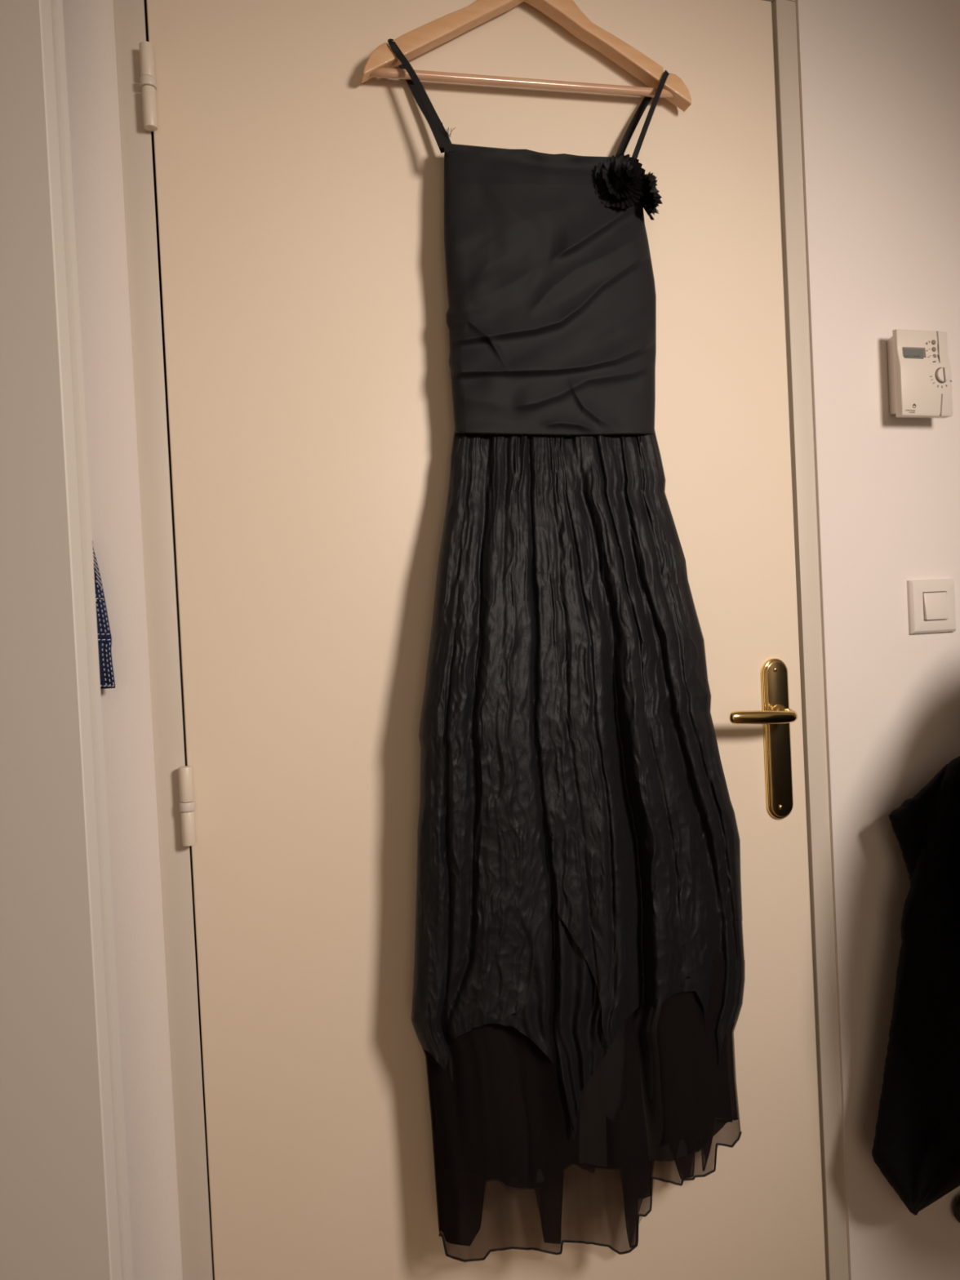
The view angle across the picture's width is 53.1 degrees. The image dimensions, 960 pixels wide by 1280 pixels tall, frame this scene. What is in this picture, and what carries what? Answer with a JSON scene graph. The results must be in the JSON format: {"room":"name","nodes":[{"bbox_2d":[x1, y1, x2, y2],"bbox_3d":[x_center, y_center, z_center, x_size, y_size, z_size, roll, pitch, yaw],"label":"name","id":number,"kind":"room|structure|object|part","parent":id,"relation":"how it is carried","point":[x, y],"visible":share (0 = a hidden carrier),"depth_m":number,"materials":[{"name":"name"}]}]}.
{"room":"bedroom","nodes":[
{"label":"bedroom","id":0,"kind":"room"},
{"bbox_2d":[62,0,959,1279],"bbox_3d":[0.043,-0.080,1.280,3.050,2.500,0.104,-3,1,-17],"label":"wall","id":1,"kind":"structure","parent":0,"point":[879,80],"depth_m":1.38,"materials":[{"name":"paint"}]},
{"bbox_2d":[0,0,133,1279],"bbox_3d":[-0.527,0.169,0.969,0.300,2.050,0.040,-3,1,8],"label":"door","id":2,"kind":"structure","parent":1,"relation":"in","point":[64,1211],"depth_m":0.94,"materials":[{"name":"white paint"}]},
{"bbox_2d":[92,541,115,688],"bbox_3d":[-0.427,-0.027,1.063,0.037,0.164,0.012,-3,1,-17],"label":"strip","id":3,"kind":"object","parent":1,"relation":"attached to","point":[106,674],"visible":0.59,"depth_m":1.07,"materials":[{"name":"blue fabric"}]},
{"bbox_2d":[113,0,848,1279],"bbox_3d":[0.046,0.127,1.280,0.910,2.087,0.089,-3,1,-17],"label":"trim","id":4,"kind":"structure","parent":1,"relation":"attached to","point":[131,17],"depth_m":1.12,"materials":[{"name":"beige paint"}]},
{"bbox_2d":[138,0,826,1279],"bbox_3d":[0.058,0.147,1.224,0.844,2.032,0.102,-3,1,-17],"label":"door","id":5,"kind":"structure","parent":1,"relation":"in","point":[300,200],"depth_m":1.18,"materials":[{"name":"beige paint"}]},
{"bbox_2d":[360,0,691,111],"bbox_3d":[0.055,-0.778,1.240,0.438,0.194,0.080,-3,1,-17],"label":"hanger","id":6,"kind":"object","parent":5,"relation":"hanging from","point":[380,63],"visible":0.91,"depth_m":1.21,"materials":[{"name":"brown wood"}]},
{"bbox_2d":[387,38,744,1262],"bbox_3d":[0.116,0.025,1.182,0.453,1.545,0.121,-3,1,-17],"label":"dress","id":7,"kind":"object","parent":6,"relation":"hanging from","point":[579,979],"visible":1,"depth_m":1.15,"materials":[{"name":"black fabric"}]},
{"bbox_3d":[0.385,0.102,1.286,0.120,0.022,0.045,-4,1,-41],"label":"lever","id":8,"kind":"part","parent":5,"relation":"part of","materials":[{"name":"gold metal"}]},
{"bbox_3d":[0.416,0.138,1.339,0.034,0.218,0.004,-3,1,-17],"label":"plate","id":9,"kind":"part","parent":5,"relation":"part of","materials":[{"name":"gold metal"}]},
{"bbox_2d":[871,755,959,1215],"bbox_3d":[0.811,0.360,1.181,0.457,0.917,0.569,-3,1,-29],"label":"jacket","id":10,"kind":"object","parent":1,"relation":"hanging from","point":[916,1148],"visible":1,"depth_m":1.29,"materials":[{"name":"black fabric"}]},
{"bbox_2d":[886,328,952,417],"bbox_3d":[0.628,-0.380,1.380,0.089,0.123,0.048,-3,1,-17],"label":"thermostat","id":11,"kind":"object","parent":1,"relation":"attached to","point":[919,367],"visible":1,"depth_m":1.36,"materials":[{"name":"beige plastic"}]},
{"bbox_3d":[0.658,-0.377,1.368,0.020,0.020,0.005,-3,1,-17],"label":"dial knob","id":12,"kind":"part","parent":11,"relation":"part of","materials":[{"name":"beige plastic"}]},
{"bbox_2d":[906,578,955,634],"bbox_3d":[0.665,-0.050,1.409,0.080,0.078,0.015,-3,1,-17],"label":"light switch","id":13,"kind":"object","parent":1,"relation":"attached to","point":[922,606],"visible":1,"depth_m":1.40,"materials":[{"name":"beige plastic"}]},
{"bbox_2d":[952,1195,959,1222],"bbox_3d":[0.718,0.841,1.421,0.043,0.043,0.030,-3,1,-17],"label":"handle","id":14,"kind":"object","parent":1,"relation":"attached to","point":[956,1207],"visible":1,"depth_m":1.41,"materials":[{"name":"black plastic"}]}
]}

